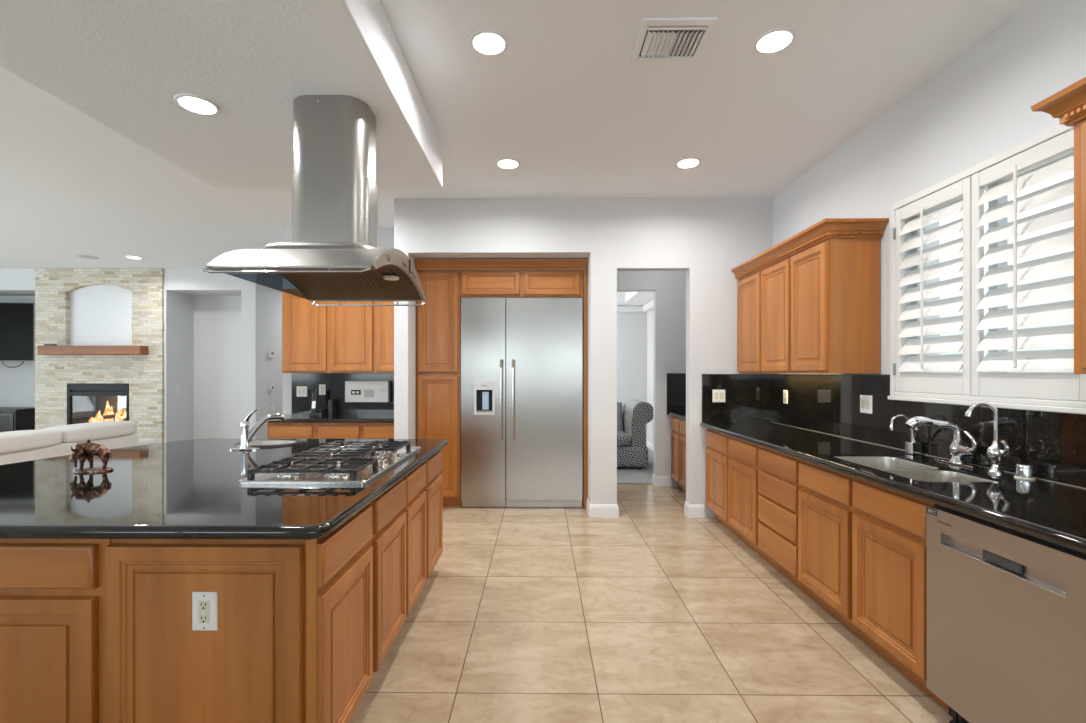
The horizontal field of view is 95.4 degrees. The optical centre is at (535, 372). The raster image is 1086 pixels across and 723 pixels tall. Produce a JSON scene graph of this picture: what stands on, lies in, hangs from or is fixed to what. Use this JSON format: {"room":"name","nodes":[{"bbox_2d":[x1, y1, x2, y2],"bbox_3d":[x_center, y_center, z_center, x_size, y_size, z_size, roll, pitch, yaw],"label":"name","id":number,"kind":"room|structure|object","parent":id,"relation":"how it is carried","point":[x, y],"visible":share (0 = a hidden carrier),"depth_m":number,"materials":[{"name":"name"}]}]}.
{"room":"kitchen","nodes":[
{"label":"kitchen","id":0,"kind":"room"},
{"bbox_2d":[0,269,278,441],"bbox_3d":[-7.497,-0.149,8.295,6.040,3.050,0.720,0,0,1],"label":"wall","id":1,"kind":"structure","parent":0,"point":[220,329],"depth_m":8.37,"materials":[{"name":"white paint"}]},
{"bbox_2d":[0,302,34,367],"bbox_3d":[-9.076,-0.622,8.278,1.600,1.074,0.424,0,0,-5],"label":"television","id":2,"kind":"object","parent":1,"relation":"attached to","point":[17,320],"visible":0.89,"depth_m":8.12,"materials":[{"name":"grey plastic"}]},
{"bbox_2d":[0,0,442,188],"bbox_3d":[-1.562,-1.519,0.336,1.690,0.310,6.640,0,0,1],"label":"ceiling","id":3,"kind":"structure","parent":0,"point":[121,64],"depth_m":2.24,"materials":[{"name":"white paint"}]},
{"bbox_2d":[174,93,220,114],"bbox_3d":[-1.715,-1.359,2.507,0.196,0.010,0.196,0,0,1],"label":"recessed light","id":4,"kind":"object","parent":3,"relation":"in","point":[197,104],"visible":1,"depth_m":2.49,"materials":[{"name":"white paint"}]},
{"bbox_2d":[202,95,425,305],"bbox_3d":[-0.993,-0.882,2.465,0.690,0.963,0.980,0,0,1],"label":"range hood","id":5,"kind":"object","parent":3,"relation":"attached to","point":[333,254],"visible":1,"depth_m":2.42,"materials":[{"name":"metal"}]},
{"bbox_2d":[383,275,398,280],"bbox_3d":[-0.754,-0.496,2.583,0.080,0.014,0.079,0,0,1],"label":"lamp","id":6,"kind":"object","parent":5,"relation":"on","point":[387,277],"depth_m":2.56,"materials":[{"name":"white glass"}]},
{"bbox_2d":[279,291,282,413],"bbox_3d":[-3.679,-0.149,8.647,1.830,3.050,5.620,0,0,1],"label":"wall","id":7,"kind":"structure","parent":0,"point":[280,292],"depth_m":8.66,"materials":[{"name":"white paint"}]},
{"bbox_2d":[263,404,266,411],"bbox_3d":[-4.473,0.576,8.175,0.010,0.120,0.120,0,0,1],"label":"light switch","id":8,"kind":"object","parent":7,"relation":"attached to","point":[264,405],"visible":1,"depth_m":8.15,"materials":[{"name":"white plastic"}]},
{"bbox_2d":[268,385,273,389],"bbox_3d":[-4.458,0.246,8.325,0.038,0.090,0.120,0,0,1],"label":"alarm keypad","id":9,"kind":"object","parent":7,"relation":"attached to","point":[270,387],"visible":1,"depth_m":8.29,"materials":[{"name":"white plastic"}]},
{"bbox_2d":[268,351,274,357],"bbox_3d":[-4.454,-0.314,8.325,0.047,0.110,0.150,0,0,1],"label":"thermostat","id":10,"kind":"object","parent":7,"relation":"attached to","point":[271,354],"visible":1,"depth_m":8.29,"materials":[{"name":"white plastic"}]},
{"bbox_2d":[283,227,393,414],"bbox_3d":[-2.130,-0.149,5.752,1.565,3.050,0.140,0,0,1],"label":"wall","id":11,"kind":"structure","parent":0,"point":[385,234],"depth_m":5.69,"materials":[{"name":"white paint"}]},
{"bbox_2d":[282,292,393,372],"bbox_3d":[-2.055,-0.457,5.503,1.400,0.915,0.336,0,0,1],"label":"upper cabinet","id":12,"kind":"object","parent":11,"relation":"attached to","point":[315,339],"visible":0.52,"depth_m":5.34,"materials":[{"name":"brown wood"}]},
{"bbox_2d":[292,373,393,413],"bbox_3d":[-2.075,0.255,5.668,1.447,0.502,0.023,0,0,1],"label":"tile backsplash","id":13,"kind":"structure","parent":11,"relation":"attached to","point":[335,382],"depth_m":5.66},
{"bbox_2d":[297,386,306,396],"bbox_3d":[-2.679,0.211,5.658,0.120,0.120,0.010,0,0,1],"label":"light switch","id":14,"kind":"object","parent":13,"relation":"attached to","point":[301,390],"visible":1,"depth_m":5.66,"materials":[{"name":"white plastic"}]},
{"bbox_2d":[319,384,325,394],"bbox_3d":[-2.444,0.191,5.655,0.074,0.120,0.010,0,0,1],"label":"wall outlet","id":15,"kind":"object","parent":13,"relation":"attached to","point":[322,387],"visible":1,"depth_m":5.65,"materials":[{"name":"white plastic"}]},
{"bbox_2d":[345,381,390,401],"bbox_3d":[-1.904,0.211,5.620,0.510,0.240,0.070,0,0,1],"label":"intercom panel","id":16,"kind":"object","parent":13,"relation":"attached to","point":[355,391],"visible":1,"depth_m":5.59,"materials":[{"name":"white plastic"}]},
{"bbox_2d":[0,0,1031,268],"bbox_3d":[-4.058,-1.734,4.241,13.400,0.120,14.800,0,0,1],"label":"ceiling","id":17,"kind":"structure","parent":0,"point":[565,100],"depth_m":3.20,"materials":[{"name":"white paint"}]},
{"bbox_2d":[78,255,99,258],"bbox_3d":[-6.444,-1.670,7.125,0.240,0.008,0.240,0,0,1],"label":"ceiling speaker","id":18,"kind":"object","parent":17,"relation":"attached to","point":[82,256],"visible":1,"depth_m":7.12,"materials":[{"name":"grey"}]},
{"bbox_2d":[125,255,141,258],"bbox_3d":[-5.799,-1.669,7.128,0.196,0.010,0.196,0,0,1],"label":"recessed light","id":19,"kind":"object","parent":17,"relation":"in","point":[127,256],"visible":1,"depth_m":7.12,"materials":[{"name":"white paint"}]},
{"bbox_2d":[470,29,507,55],"bbox_3d":[-0.236,-1.669,2.502,0.196,0.010,0.196,0,0,1],"label":"recessed light","id":20,"kind":"object","parent":17,"relation":"in","point":[488,42],"visible":1,"depth_m":2.49,"materials":[{"name":"white paint"}]},
{"bbox_2d":[496,158,519,168],"bbox_3d":[-0.221,-1.669,3.944,0.196,0.010,0.196,0,0,1],"label":"recessed light","id":21,"kind":"object","parent":17,"relation":"in","point":[505,163],"visible":1,"depth_m":3.92,"materials":[{"name":"white paint"}]},
{"bbox_2d":[630,17,718,64],"bbox_3d":[0.685,-1.665,2.496,0.356,0.018,0.345,0,0,1],"label":"ceiling vent","id":22,"kind":"object","parent":17,"relation":"in","point":[660,41],"visible":1,"depth_m":2.47,"materials":[{"name":"white metal"}]},
{"bbox_2d":[676,157,700,167],"bbox_3d":[1.214,-1.669,3.930,0.196,0.010,0.196,0,0,1],"label":"recessed light","id":23,"kind":"object","parent":17,"relation":"in","point":[689,162],"visible":1,"depth_m":3.91,"materials":[{"name":"white paint"}]},
{"bbox_2d":[753,27,795,53],"bbox_3d":[1.202,-1.669,2.488,0.196,0.010,0.196,0,0,1],"label":"recessed light","id":24,"kind":"object","parent":17,"relation":"in","point":[774,40],"visible":1,"depth_m":2.47,"materials":[{"name":"white paint"}]},
{"bbox_2d":[394,197,772,516],"bbox_3d":[0.466,-0.149,5.358,3.635,3.050,1.275,0,0,1],"label":"wall","id":25,"kind":"structure","parent":0,"point":[706,238],"depth_m":4.72,"materials":[{"name":"white paint"}]},
{"bbox_2d":[460,270,582,297],"bbox_3d":[-0.138,-0.908,5.299,1.248,0.272,0.626,0,0,1],"label":"upper cabinet","id":26,"kind":"object","parent":25,"relation":"attached to","point":[473,283],"visible":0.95,"depth_m":4.99,"materials":[{"name":"brown wood"}]},
{"bbox_2d":[415,259,587,269],"bbox_3d":[-0.344,-1.094,4.986,1.736,0.100,0.055,0,0,1],"label":"crown molding","id":27,"kind":"structure","parent":26,"relation":"attached to","point":[421,264],"depth_m":4.98,"materials":[{"name":"brown wood"}]},
{"bbox_2d":[702,374,771,422],"bbox_3d":[1.919,0.258,4.695,0.674,0.496,0.020,0,0,1],"label":"backsplash","id":28,"kind":"structure","parent":25,"relation":"attached to","point":[748,397],"depth_m":4.68,"materials":[{"name":"black stone"}]},
{"bbox_2d":[713,390,724,401],"bbox_3d":[1.739,0.218,4.682,0.120,0.120,0.010,0,0,1],"label":"light switch","id":29,"kind":"object","parent":28,"relation":"attached to","point":[718,395],"visible":1,"depth_m":4.68,"materials":[{"name":"white plastic"}]},
{"bbox_2d":[617,309,652,443],"bbox_3d":[0.327,-0.149,7.672,3.700,3.050,3.290,0,0,1],"label":"wall","id":30,"kind":"structure","parent":0,"point":[634,329],"depth_m":9.18,"materials":[{"name":"white paint"}]},
{"bbox_2d":[617,292,652,311],"bbox_3d":[0.327,-1.399,7.672,3.460,0.550,3.050,0,0,1],"label":"ceiling","id":31,"kind":"structure","parent":30,"relation":"attached to","point":[626,301],"depth_m":8.73,"materials":[{"name":"white paint"}]},
{"bbox_2d":[586,440,704,517],"bbox_3d":[0.320,1.315,6.952,3.460,0.122,4.491,0,0,1],"label":"baseboard","id":32,"kind":"structure","parent":30,"relation":"attached to","point":[593,510],"depth_m":4.70,"materials":[{"name":"white paint"}]},
{"bbox_2d":[350,484,952,722],"bbox_3d":[-4.058,1.436,4.241,13.400,0.120,14.800,0,0,1],"label":"floor","id":33,"kind":"structure","parent":0,"point":[653,612],"depth_m":2.60,"materials":[{"name":"tile"}]},
{"bbox_2d":[0,407,34,431],"bbox_3d":[-9.193,0.974,8.272,1.550,0.765,0.520,0,0,1],"label":"media cabinet","id":34,"kind":"object","parent":33,"relation":"on","point":[11,418],"visible":0.5,"depth_m":8.09,"materials":[{"name":"black wood"}]},
{"bbox_2d":[0,539,110,722],"bbox_3d":[-1.742,0.942,1.861,0.800,0.868,0.646,0,0,1],"label":"base cabinet","id":35,"kind":"object","parent":33,"relation":"on","point":[53,591],"visible":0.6,"depth_m":1.54,"materials":[{"name":"brown wood"}]},
{"bbox_2d":[0,421,156,464],"bbox_3d":[-5.011,0.952,4.130,1.056,0.848,3.560,0,0,1],"label":"sofa","id":36,"kind":"object","parent":33,"relation":"on","point":[22,445],"visible":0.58,"depth_m":4.76,"materials":[{"name":"grey fabric"}]},
{"bbox_2d":[0,430,61,453],"bbox_3d":[-4.673,0.611,4.237,0.383,0.166,1.010,0,0,1],"label":"cushion","id":37,"kind":"object","parent":36,"relation":"on","point":[22,441],"depth_m":4.40,"materials":[{"name":"grey fabric"}]},
{"bbox_2d":[40,421,136,442],"bbox_3d":[-4.663,0.611,5.182,0.383,0.166,0.859,0,0,1],"label":"cushion","id":38,"kind":"object","parent":36,"relation":"on","point":[102,431],"depth_m":5.08,"materials":[{"name":"grey fabric"}]},
{"bbox_2d":[35,268,163,442],"bbox_3d":[-6.990,-0.149,7.980,2.050,3.050,0.500,0,0,1],"label":"fireplace","id":39,"kind":"object","parent":33,"relation":"on","point":[106,325],"visible":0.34,"depth_m":7.91,"materials":[{"name":"stone"}]},
{"bbox_2d":[37,346,148,354],"bbox_3d":[-6.995,-0.359,7.840,1.623,0.140,0.220,0,0,1],"label":"mantel shelf","id":40,"kind":"object","parent":39,"relation":"attached to","point":[41,350],"depth_m":7.73,"materials":[{"name":"brown wood"}]},
{"bbox_2d":[106,479,405,722],"bbox_3d":[-0.998,0.942,2.030,0.676,0.868,1.000,0,0,1],"label":"base cabinet","id":41,"kind":"object","parent":33,"relation":"on","point":[305,627],"visible":0.94,"depth_m":1.54,"materials":[{"name":"brown wood"}]},
{"bbox_2d":[192,592,217,630],"bbox_3d":[-1.030,0.742,1.535,0.078,0.120,0.010,0,0,1],"label":"wall outlet","id":42,"kind":"object","parent":41,"relation":"attached to","point":[204,604],"visible":1,"depth_m":1.53,"materials":[{"name":"white plastic"}]},
{"bbox_2d":[198,601,208,622],"bbox_3d":[-1.030,0.742,1.534,0.034,0.068,0.004,0,0,1],"label":"receptacle","id":43,"kind":"object","parent":42,"relation":"attached to","point":[203,606],"depth_m":1.53,"materials":[{"name":"white plastic"}]},
{"bbox_2d":[0,439,447,539],"bbox_3d":[-1.680,0.486,2.507,2.110,0.040,2.030,0,0,1],"label":"countertop","id":44,"kind":"structure","parent":41,"relation":"on","point":[182,489],"depth_m":1.86,"materials":[{"name":"black stone"}]},
{"bbox_2d":[69,439,113,472],"bbox_3d":[-2.107,0.390,2.349,0.175,0.151,0.090,0,0,-6],"label":"statue","id":45,"kind":"object","parent":44,"relation":"on","point":[87,450],"visible":1,"depth_m":2.33,"materials":[{"name":"brown metal"}]},
{"bbox_2d":[230,409,285,449],"bbox_3d":[-1.703,0.341,3.035,0.305,0.250,0.113,0,0,-27],"label":"tap","id":46,"kind":"object","parent":44,"relation":"on","point":[247,436],"visible":1,"depth_m":3.00,"materials":[{"name":"silver metal"}]},
{"bbox_2d":[234,439,301,447],"bbox_3d":[-1.758,0.537,3.253,0.408,0.167,0.348,0,0,1],"label":"bar sink","id":47,"kind":"object","parent":44,"relation":"in","point":[262,443],"visible":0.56,"depth_m":3.35,"materials":[{"name":"metal"}]},
{"bbox_2d":[238,440,420,484],"bbox_3d":[-0.975,0.437,2.545,0.544,0.056,0.970,0,0,1],"label":"cooktop","id":48,"kind":"object","parent":44,"relation":"in","point":[358,462],"visible":1,"depth_m":2.29,"materials":[{"name":"metal"}]},
{"bbox_2d":[267,423,393,438],"bbox_3d":[-2.057,0.942,5.343,1.400,0.868,0.596,0,0,1],"label":"base cabinet","id":49,"kind":"object","parent":33,"relation":"on","point":[274,430],"visible":0.13,"depth_m":5.05,"materials":[{"name":"brown wood"}]},
{"bbox_2d":[266,414,393,422],"bbox_3d":[-2.081,0.486,5.336,1.452,0.040,0.640,0,0,1],"label":"countertop","id":50,"kind":"structure","parent":49,"relation":"on","point":[290,418],"depth_m":5.06,"materials":[{"name":"black stone"}]},
{"bbox_2d":[309,388,327,414],"bbox_3d":[-2.425,0.316,5.514,0.160,0.301,0.180,0,0,1],"label":"cordless phone","id":51,"kind":"object","parent":50,"relation":"on","point":[314,411],"visible":1,"depth_m":5.47,"materials":[{"name":"black plastic"}]},
{"bbox_2d":[328,399,335,414],"bbox_3d":[-2.299,0.381,5.573,0.060,0.170,0.100,0,0,1],"label":"speaker","id":52,"kind":"object","parent":50,"relation":"on","point":[331,403],"visible":0.98,"depth_m":5.53},
{"bbox_2d":[402,450,442,615],"bbox_3d":[-0.988,0.942,2.999,0.676,0.868,0.932,0,0,1],"label":"base cabinet","id":53,"kind":"object","parent":33,"relation":"on","point":[423,509],"visible":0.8,"depth_m":2.89,"materials":[{"name":"brown wood"}]},
{"bbox_2d":[416,270,461,505],"bbox_3d":[-0.987,0.166,5.307,0.445,2.420,0.626,0,0,1],"label":"pantry cabinet","id":54,"kind":"object","parent":33,"relation":"on","point":[438,320],"visible":0.81,"depth_m":5.00,"materials":[{"name":"brown wood"}]},
{"bbox_2d":[461,297,582,507],"bbox_3d":[-0.137,0.304,5.270,1.236,2.136,0.704,0,0,1],"label":"refrigerator","id":55,"kind":"object","parent":33,"relation":"on","point":[522,358],"visible":1,"depth_m":4.99,"materials":[{"name":"silver metal"}]},
{"bbox_2d":[582,270,586,508],"bbox_3d":[0.508,0.167,5.294,0.038,2.418,0.602,0,0,1],"label":"filler panel","id":56,"kind":"object","parent":33,"relation":"on","point":[584,271],"visible":0.42,"depth_m":4.99,"materials":[{"name":"brown wood"}]},
{"bbox_2d":[617,446,652,483],"bbox_3d":[0.327,1.368,7.662,3.460,0.016,3.070,0,0,1],"label":"carpet","id":57,"kind":"object","parent":33,"relation":"on","point":[625,475],"visible":0.1,"depth_m":6.62,"materials":[{"name":"grey carpet"}]},
{"bbox_2d":[617,399,652,469],"bbox_3d":[0.758,0.882,7.403,1.845,0.955,1.020,0,0,1],"label":"armchair","id":58,"kind":"object","parent":57,"relation":"on","point":[632,451],"visible":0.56,"depth_m":6.93,"materials":[{"name":"grey fabric"}]},
{"bbox_2d":[617,431,630,445],"bbox_3d":[0.752,0.950,7.243,1.180,0.148,0.700,0,0,1],"label":"seat cushion","id":59,"kind":"object","parent":58,"relation":"on","point":[623,437],"depth_m":6.91,"materials":[{"name":"grey fabric"}]},
{"bbox_2d":[671,416,685,491],"bbox_3d":[1.931,0.942,5.416,0.606,0.868,1.140,0,0,1],"label":"base cabinet","id":60,"kind":"object","parent":33,"relation":"on","point":[678,435],"visible":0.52,"depth_m":5.64,"materials":[{"name":"brown wood"}]},
{"bbox_2d":[668,412,685,419],"bbox_3d":[1.931,0.486,5.418,0.657,0.040,1.135,0,0,1],"label":"countertop","id":61,"kind":"structure","parent":60,"relation":"on","point":[682,415],"depth_m":5.67,"materials":[{"name":"black stone"}]},
{"bbox_2d":[706,429,769,562],"bbox_3d":[1.913,0.942,4.128,0.626,0.868,1.117,0,0,1],"label":"base cabinet","id":62,"kind":"object","parent":33,"relation":"on","point":[732,468],"visible":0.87,"depth_m":4.01,"materials":[{"name":"brown wood"}]},
{"bbox_2d":[700,422,1085,553],"bbox_3d":[1.876,0.486,2.633,0.676,0.040,4.103,0,0,1],"label":"countertop","id":63,"kind":"structure","parent":62,"relation":"on","point":[1048,511],"depth_m":2.03,"materials":[{"name":"black stone"}]},
{"bbox_2d":[889,415,920,454],"bbox_3d":[2.123,0.353,2.824,0.146,0.226,0.092,0,0,1],"label":"filter faucet","id":64,"kind":"object","parent":63,"relation":"on","point":[912,447],"visible":0.9,"depth_m":2.83,"materials":[{"name":"silver metal"}]},
{"bbox_2d":[836,457,995,481],"bbox_3d":[1.845,0.585,2.472,0.378,0.212,0.718,0,0,1],"label":"sink","id":65,"kind":"object","parent":63,"relation":"in","point":[905,468],"visible":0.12,"depth_m":2.44,"materials":[{"name":"metal"}]},
{"bbox_2d":[906,416,983,467],"bbox_3d":[2.064,0.346,2.530,0.260,0.240,0.240,0,0,1],"label":"faucet","id":66,"kind":"object","parent":63,"relation":"on","point":[957,448],"visible":1,"depth_m":2.52,"materials":[{"name":"silver metal"}]},
{"bbox_2d":[965,402,1009,473],"bbox_3d":[2.115,0.301,2.312,0.091,0.330,0.155,0,0,-42],"label":"bar faucet","id":67,"kind":"object","parent":63,"relation":"on","point":[996,453],"visible":1,"depth_m":2.29,"materials":[{"name":"silver metal"}]},
{"bbox_2d":[1014,463,1035,479],"bbox_3d":[2.162,0.433,2.183,0.068,0.065,0.068,0,0,1],"label":"air gap","id":68,"kind":"object","parent":63,"relation":"on","point":[1025,471],"visible":1,"depth_m":2.16,"materials":[{"name":"silver metal"}]},
{"bbox_2d":[758,446,812,597],"bbox_3d":[1.905,0.942,3.290,0.626,0.868,0.558,0,0,1],"label":"base cabinet","id":69,"kind":"object","parent":33,"relation":"on","point":[778,474],"visible":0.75,"depth_m":3.24,"materials":[{"name":"brown wood"}]},
{"bbox_2d":[798,459,948,710],"bbox_3d":[1.897,0.942,2.499,0.626,0.868,1.025,0,0,1],"label":"base cabinet","id":70,"kind":"object","parent":33,"relation":"on","point":[862,543],"visible":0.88,"depth_m":2.37,"materials":[{"name":"brown wood"}]},
{"bbox_2d":[926,505,1085,722],"bbox_3d":[1.871,0.945,1.680,0.621,0.862,0.597,0,0,1],"label":"dishwasher","id":71,"kind":"object","parent":33,"relation":"on","point":[1006,607],"visible":1,"depth_m":1.66,"materials":[{"name":"silver metal"}]},
{"bbox_2d":[617,271,685,485],"bbox_3d":[1.466,-0.149,6.076,1.610,3.050,0.120,0,0,1],"label":"wall","id":72,"kind":"structure","parent":0,"point":[668,288],"depth_m":6.01,"materials":[{"name":"white paint"}]},
{"bbox_2d":[667,373,685,414],"bbox_3d":[1.930,0.255,5.999,0.670,0.502,0.022,0,0,1],"label":"backsplash","id":73,"kind":"structure","parent":72,"relation":"attached to","point":[676,382],"depth_m":5.99,"materials":[{"name":"black stone"}]},
{"bbox_2d":[773,0,1085,374],"bbox_3d":[2.347,-0.149,3.177,0.210,3.050,12.800,0,0,1],"label":"wall","id":74,"kind":"structure","parent":0,"point":[976,108],"depth_m":2.70,"materials":[{"name":"white paint"}]},
{"bbox_2d":[731,218,888,373],"bbox_3d":[2.044,-0.488,3.904,0.401,0.984,1.551,0,0,1],"label":"upper cabinet","id":75,"kind":"object","parent":74,"relation":"attached to","point":[809,303],"visible":1,"depth_m":3.35,"materials":[{"name":"brown wood"}]},
{"bbox_2d":[772,374,1085,489],"bbox_3d":[2.222,0.258,2.629,0.026,0.496,4.103,0,0,1],"label":"backsplash","id":76,"kind":"structure","parent":74,"relation":"attached to","point":[1054,443],"depth_m":2.79,"materials":[{"name":"black stone"}]},
{"bbox_2d":[783,390,787,403],"bbox_3d":[2.227,0.213,4.408,0.010,0.120,0.074,0,0,1],"label":"wall outlet","id":77,"kind":"object","parent":76,"relation":"attached to","point":[785,392],"visible":1,"depth_m":4.40,"materials":[{"name":"white plastic"}]},
{"bbox_2d":[860,395,871,413],"bbox_3d":[2.216,0.210,3.318,0.010,0.120,0.120,0,0,1],"label":"light switch","id":78,"kind":"object","parent":76,"relation":"attached to","point":[865,400],"visible":1,"depth_m":3.31,"materials":[{"name":"white plastic"}]},
{"bbox_2d":[911,149,1073,355],"bbox_3d":[2.300,-0.444,2.462,0.050,1.100,1.070,0,0,1],"label":"window","id":79,"kind":"structure","parent":74,"relation":"in","point":[1003,199],"depth_m":2.45,"materials":[{"name":"white glass"}]},
{"bbox_2d":[888,124,1085,414],"bbox_3d":[2.182,-0.432,2.461,0.103,1.193,1.185,0,0,1],"label":"plantation shutters","id":80,"kind":"object","parent":79,"relation":"attached to","point":[1020,380],"visible":0.94,"depth_m":2.37,"materials":[{"name":"white paint"}]},
{"bbox_2d":[1031,77,1085,373],"bbox_3d":[2.017,-0.488,1.249,0.401,0.984,1.138,0,0,1],"label":"upper cabinet","id":81,"kind":"object","parent":74,"relation":"attached to","point":[1068,104],"visible":1,"depth_m":1.72,"materials":[{"name":"brown wood"}]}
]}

